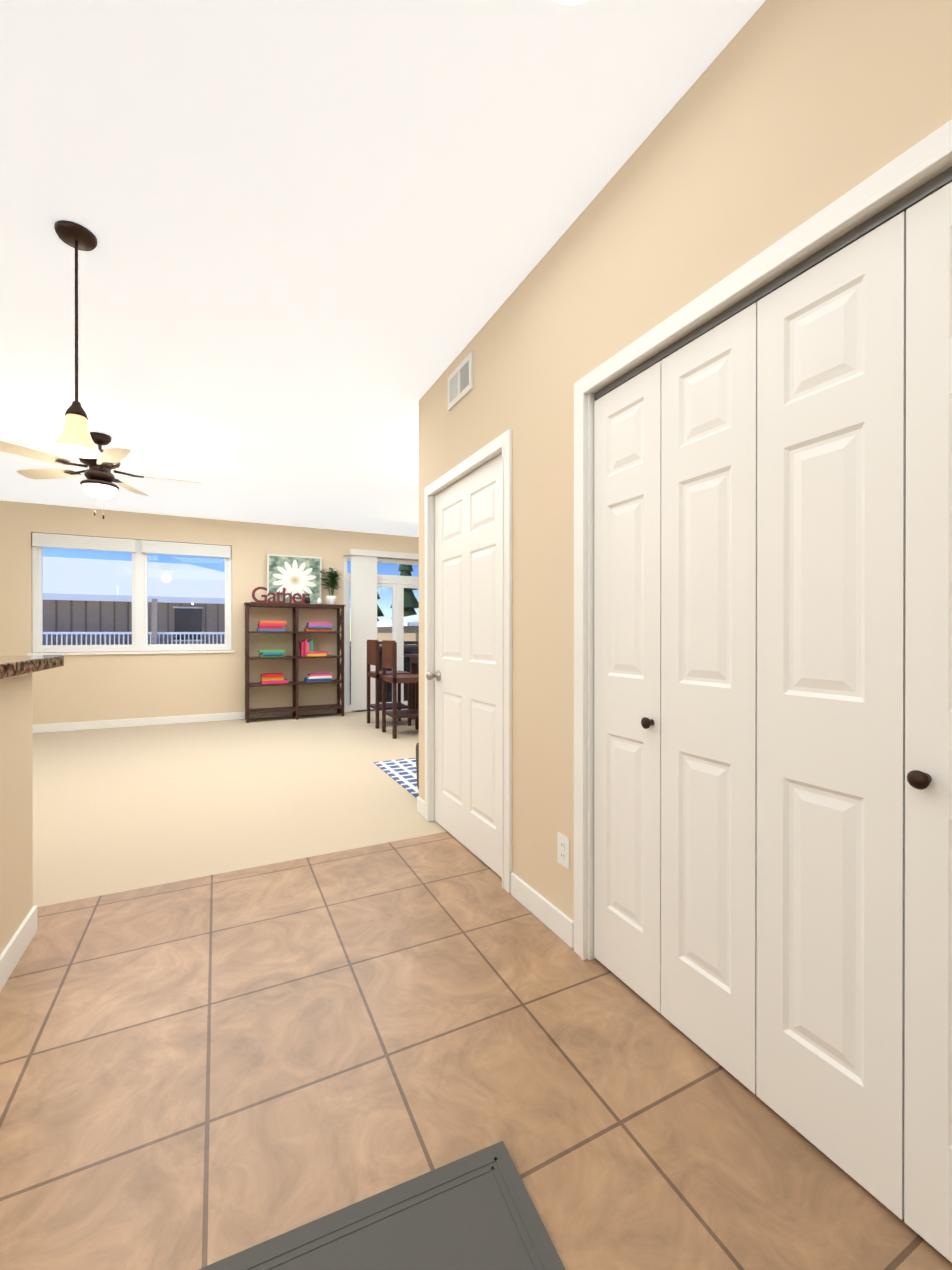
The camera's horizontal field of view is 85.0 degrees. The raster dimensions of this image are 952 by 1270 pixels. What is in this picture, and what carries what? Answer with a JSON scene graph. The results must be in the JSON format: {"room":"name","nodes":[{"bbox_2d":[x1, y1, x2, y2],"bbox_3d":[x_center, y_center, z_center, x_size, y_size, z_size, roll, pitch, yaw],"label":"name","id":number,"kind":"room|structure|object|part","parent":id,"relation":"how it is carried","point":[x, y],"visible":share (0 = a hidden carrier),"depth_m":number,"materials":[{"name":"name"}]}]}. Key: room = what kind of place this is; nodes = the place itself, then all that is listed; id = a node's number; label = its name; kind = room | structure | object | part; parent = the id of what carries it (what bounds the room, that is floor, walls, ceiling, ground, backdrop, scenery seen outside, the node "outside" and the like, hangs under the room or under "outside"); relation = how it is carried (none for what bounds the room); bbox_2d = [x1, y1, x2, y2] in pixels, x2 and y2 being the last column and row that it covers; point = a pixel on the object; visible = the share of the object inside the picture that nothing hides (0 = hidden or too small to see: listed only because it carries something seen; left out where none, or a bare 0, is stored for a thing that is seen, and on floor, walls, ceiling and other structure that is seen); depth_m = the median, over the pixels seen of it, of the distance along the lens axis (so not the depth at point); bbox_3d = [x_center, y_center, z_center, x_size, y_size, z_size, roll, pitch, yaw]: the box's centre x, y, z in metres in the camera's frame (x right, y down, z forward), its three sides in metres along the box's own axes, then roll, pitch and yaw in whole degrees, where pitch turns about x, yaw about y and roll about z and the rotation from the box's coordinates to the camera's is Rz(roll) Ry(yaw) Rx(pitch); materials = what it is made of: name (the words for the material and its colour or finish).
{"room":"entryway","nodes":[
{"label":"entryway","id":0,"kind":"room"},
{"bbox_2d":[0,673,36,990],"bbox_3d":[-2.990,0.512,1.005,3.188,1.325,0.757,0,0,-27],"label":"wall","id":1,"kind":"structure","parent":0,"point":[18,920],"depth_m":1.87,"materials":[{"name":"paint"},{"name":"granite"}]},
{"bbox_2d":[0,655,63,678],"bbox_3d":[-2.136,0.113,1.495,1.305,0.049,1.040,0,0,-27],"label":"bar","id":2,"kind":"object","parent":1,"relation":"attached to","point":[12,666],"visible":1,"depth_m":1.87,"materials":[{"name":"brown stone"}]},
{"bbox_2d":[0,500,418,724],"bbox_3d":[-3.525,-0.200,7.072,7.650,2.720,0.120,0,0,-27],"label":"wall","id":3,"kind":"structure","parent":0,"point":[80,688],"depth_m":6.84,"materials":[{"name":"beige paint"}]},
{"bbox_2d":[27,651,234,655],"bbox_3d":[-4.288,0.227,6.608,2.210,0.028,0.030,0,0,-27],"label":"window sill","id":4,"kind":"structure","parent":3,"relation":"in","point":[104,653],"depth_m":6.55,"materials":[{"name":"white paint"}]},
{"bbox_2d":[32,540,231,652],"bbox_3d":[-4.323,-0.504,6.678,2.142,1.422,0.070,0,0,-27],"label":"window","id":5,"kind":"structure","parent":3,"relation":"in","point":[139,582],"depth_m":6.64,"materials":[{"name":"white plastic"}]},
{"bbox_2d":[32,533,229,557],"bbox_3d":[-4.292,-1.128,6.612,2.110,0.158,0.063,0,0,-27],"label":"blind valance","id":6,"kind":"object","parent":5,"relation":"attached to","point":[103,544],"visible":1,"depth_m":6.53,"materials":[{"name":"white plastic"}]},
{"bbox_2d":[32,705,355,732],"bbox_3d":[-4.367,1.111,6.579,5.700,0.100,0.014,0,0,-27],"label":"baseboard","id":7,"kind":"structure","parent":3,"relation":"attached to","point":[57,727],"depth_m":6.72,"materials":[{"name":"white paint"}]},
{"bbox_2d":[343,556,418,710],"bbox_3d":[-1.236,-0.018,8.219,1.722,2.342,0.070,0,0,-27],"label":"sliding door","id":8,"kind":"structure","parent":3,"relation":"in","point":[397,584],"depth_m":8.17,"materials":[{"name":"white plastic"}]},
{"bbox_2d":[349,549,418,709],"bbox_3d":[-1.028,-0.077,8.194,1.920,2.410,0.098,0,0,-27],"label":"blinds","id":9,"kind":"object","parent":3,"relation":"attached to","point":[363,596],"visible":0.9,"depth_m":7.84,"materials":[{"name":"white plastic"}]},
{"bbox_2d":[33,709,446,906],"bbox_3d":[-2.355,1.191,4.864,7.770,0.049,5.120,0,0,-27],"label":"floor","id":10,"kind":"structure","parent":0,"point":[120,809],"depth_m":3.69,"materials":[{"name":"beige carpet"}]},
{"bbox_2d":[244,554,344,722],"bbox_3d":[-2.528,0.017,7.280,1.310,2.295,0.400,0,0,-27],"label":"etagere shelf","id":11,"kind":"object","parent":10,"relation":"on","point":[293,581],"visible":0.98,"depth_m":7.30,"materials":[{"name":"brown wood"}]},
{"bbox_3d":[-2.585,-0.781,7.415,0.740,0.700,0.079,0,0,-27],"label":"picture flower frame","id":12,"kind":"part","parent":11,"relation":"part of","materials":[{"name":"white"}]},
{"bbox_2d":[256,620,333,684],"bbox_3d":[-2.528,0.234,7.280,0.986,0.850,0.258,0,0,-27],"label":"books","id":13,"kind":"object","parent":11,"relation":"on","point":[306,646],"depth_m":7.26,"materials":[{"name":"multicoloured paper"}]},
{"bbox_2d":[316,567,342,605],"bbox_3d":[-2.102,-0.706,7.491,0.349,0.548,0.400,0,0,-27],"label":"plant","id":14,"kind":"object","parent":11,"relation":"on","point":[331,600],"depth_m":7.49,"materials":[{"name":"green plant"}]},
{"bbox_2d":[367,640,410,728],"bbox_3d":[-1.135,0.611,6.746,0.465,1.100,0.460,0,0,-27],"label":"dining chair","id":15,"kind":"object","parent":10,"relation":"on","point":[373,653],"visible":0.85,"depth_m":6.63,"materials":[{"name":"brown wood"}]},
{"bbox_2d":[374,758,418,797],"bbox_3d":[-0.352,1.162,4.299,0.650,0.008,1.280,0,0,-27],"label":"runner rug","id":16,"kind":"object","parent":10,"relation":"on","point":[402,772],"visible":0.29,"depth_m":4.41,"materials":[{"name":"fabric"}]},
{"bbox_2d":[416,743,418,789],"bbox_3d":[-0.281,0.978,3.764,0.240,0.359,0.310,0,0,-27],"label":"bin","id":17,"kind":"object","parent":16,"relation":"on","point":[417,757],"visible":0.15,"depth_m":3.79,"materials":[{"name":"black"}]},
{"bbox_2d":[382,640,418,738],"bbox_3d":[-0.822,0.612,6.120,0.465,1.100,0.460,0,0,-27],"label":"dining chair","id":18,"kind":"object","parent":10,"relation":"on","point":[389,653],"visible":0.85,"depth_m":5.97,"materials":[{"name":"brown wood"}]},
{"bbox_2d":[404,653,418,719],"bbox_3d":[-0.278,0.711,6.782,0.900,0.900,1.400,0,0,-27],"label":"dining table","id":19,"kind":"object","parent":10,"relation":"on","point":[414,659],"visible":0.17,"depth_m":7.12,"materials":[{"name":"brown wood"}]},
{"bbox_2d":[0,0,764,536],"bbox_3d":[-1.484,-1.601,3.113,7.770,0.100,9.020,0,0,-27],"label":"ceiling","id":20,"kind":"structure","parent":0,"point":[328,234],"depth_m":1.88,"materials":[{"name":"white paint"}]},
{"bbox_2d":[49,220,102,458],"bbox_3d":[-1.541,-1.127,2.005,0.164,0.839,0.164,0,0,-27],"label":"pendant light","id":21,"kind":"object","parent":20,"relation":"hanging from","point":[74,439],"visible":1,"depth_m":1.99,"materials":[{"name":"white glass"}]},
{"bbox_3d":[-1.541,-0.781,2.006,0.164,0.147,0.164,0,0,-27],"label":"lamp shade","id":22,"kind":"part","parent":21,"relation":"part of","materials":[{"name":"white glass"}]},
{"bbox_2d":[0,432,202,518],"bbox_3d":[-2.879,-1.222,4.074,1.310,0.659,1.366,0,0,-27],"label":"ceiling fan","id":23,"kind":"object","parent":20,"relation":"hanging from","point":[99,480],"visible":0.96,"depth_m":3.98,"materials":[{"name":"beige wood"}]},
{"bbox_2d":[555,0,586,4],"bbox_3d":[0.231,-1.542,1.187,0.170,0.006,0.170,0,0,-27],"label":"recessed light","id":24,"kind":"object","parent":20,"relation":"in","point":[570,2],"visible":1,"depth_m":1.26,"materials":[{"name":"white plastic"}]},
{"bbox_2d":[0,831,951,1269],"bbox_3d":[-1.214,1.201,0.394,5.820,0.050,3.900,0,0,-27],"label":"floor","id":25,"kind":"structure","parent":0,"point":[200,1073],"depth_m":1.35,"materials":[{"name":"brown tile"}]},
{"bbox_2d":[198,1141,565,1269],"bbox_3d":[-0.082,1.170,0.322,0.950,0.010,1.500,0,0,-23],"label":"mat","id":26,"kind":"object","parent":25,"relation":"on","point":[477,1210],"visible":1,"depth_m":1.01,"materials":[{"name":"grey rubber"}]},
{"bbox_2d":[419,0,951,920],"bbox_3d":[0.636,-0.187,1.543,0.120,2.720,4.310,0,0,-27],"label":"wall","id":27,"kind":"structure","parent":0,"point":[781,118],"depth_m":1.64,"materials":[{"name":"beige paint"}]},
{"bbox_2d":[417,796,424,812],"bbox_3d":[0.139,1.118,3.714,1.194,0.100,0.014,0,0,-27],"label":"baseboard","id":28,"kind":"structure","parent":27,"relation":"attached to","point":[420,802],"depth_m":3.38,"materials":[{"name":"white paint"}]},
{"bbox_2d":[448,351,472,410],"bbox_3d":[-0.088,-1.380,2.844,0.012,0.190,0.310,0,0,-27],"label":"air vent","id":29,"kind":"object","parent":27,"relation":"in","point":[460,382],"visible":1,"depth_m":2.82,"materials":[{"name":"white metal"}]},
{"bbox_2d":[511,872,573,948],"bbox_3d":[0.263,1.122,2.145,0.014,0.100,0.455,0,0,-27],"label":"baseboard","id":30,"kind":"structure","parent":27,"relation":"attached to","point":[552,917],"depth_m":2.11,"materials":[{"name":"white paint"}]},
{"bbox_2d":[557,833,569,868],"bbox_3d":[0.336,0.832,2.004,0.008,0.115,0.072,0,0,-27],"label":"outlet","id":31,"kind":"object","parent":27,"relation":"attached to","point":[563,850],"visible":1,"depth_m":2.00,"materials":[{"name":"white plastic"}]},
{"bbox_3d":[-2.688,-0.189,2.449,5.260,2.720,9.140,0,0,-27],"label":"wall","id":32,"kind":"structure","parent":0,"visible":0},
{"bbox_2d":[426,454,501,877],"bbox_3d":[-0.073,0.147,2.829,0.116,2.030,0.919,0,0,-27],"label":"door","id":33,"kind":"structure","parent":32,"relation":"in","point":[467,675],"depth_m":2.80,"materials":[{"name":"white paint"}]},
{"bbox_2d":[425,429,511,893],"bbox_3d":[-0.030,0.119,2.857,0.140,2.102,1.069,0,0,-27],"label":"door frame","id":34,"kind":"structure","parent":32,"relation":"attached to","point":[496,447],"depth_m":2.40,"materials":[{"name":"white paint"}]},
{"bbox_2d":[574,119,951,959],"bbox_3d":[0.735,0.123,1.324,0.140,2.102,1.408,0,0,-27],"label":"trim","id":35,"kind":"structure","parent":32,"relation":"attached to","point":[920,163],"depth_m":1.72,"materials":[{"name":"white paint"}]},
{"bbox_2d":[594,166,951,1262],"bbox_3d":[0.704,0.147,1.309,0.068,2.030,1.260,0,0,-27],"label":"bifold closet door","id":36,"kind":"structure","parent":32,"relation":"in","point":[772,694],"depth_m":1.21,"materials":[{"name":"white paint"}]},
{"label":"outside","id":37,"kind":"structure","parent":0,"visible":0},
{"bbox_2d":[350,641,418,703],"bbox_3d":[-1.444,0.704,9.567,4.400,1.140,2.475,0,0,-27],"label":"deck","id":38,"kind":"object","parent":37,"point":[407,649],"depth_m":9.15,"materials":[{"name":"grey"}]},
{"bbox_3d":[-15.516,4.412,48.976,260.000,0.300,180.000,0,0,-27],"label":"snow","id":39,"kind":"object","parent":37,"visible":0},
{"bbox_2d":[35,557,350,652],"bbox_3d":[-19.420,0.451,21.851,25.800,7.750,14.040,0,0,-27],"label":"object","id":40,"kind":"structure","parent":39,"relation":"on","point":[169,579],"depth_m":19.55,"materials":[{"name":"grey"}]},
{"bbox_2d":[350,564,418,633],"bbox_3d":[-0.019,-4.158,57.425,29.629,16.800,14.319,0,0,-27],"label":"trees","id":41,"kind":"object","parent":39,"relation":"on","point":[409,606],"depth_m":54.44,"materials":[{"name":"green plant"}]},
{"bbox_2d":[377,614,418,644],"bbox_3d":[3.643,0.975,43.608,24.100,6.600,16.300,0,0,-27],"label":"building","id":42,"kind":"structure","parent":39,"relation":"on","point":[410,627],"depth_m":36.09,"materials":[{"name":"beige"}]}
]}

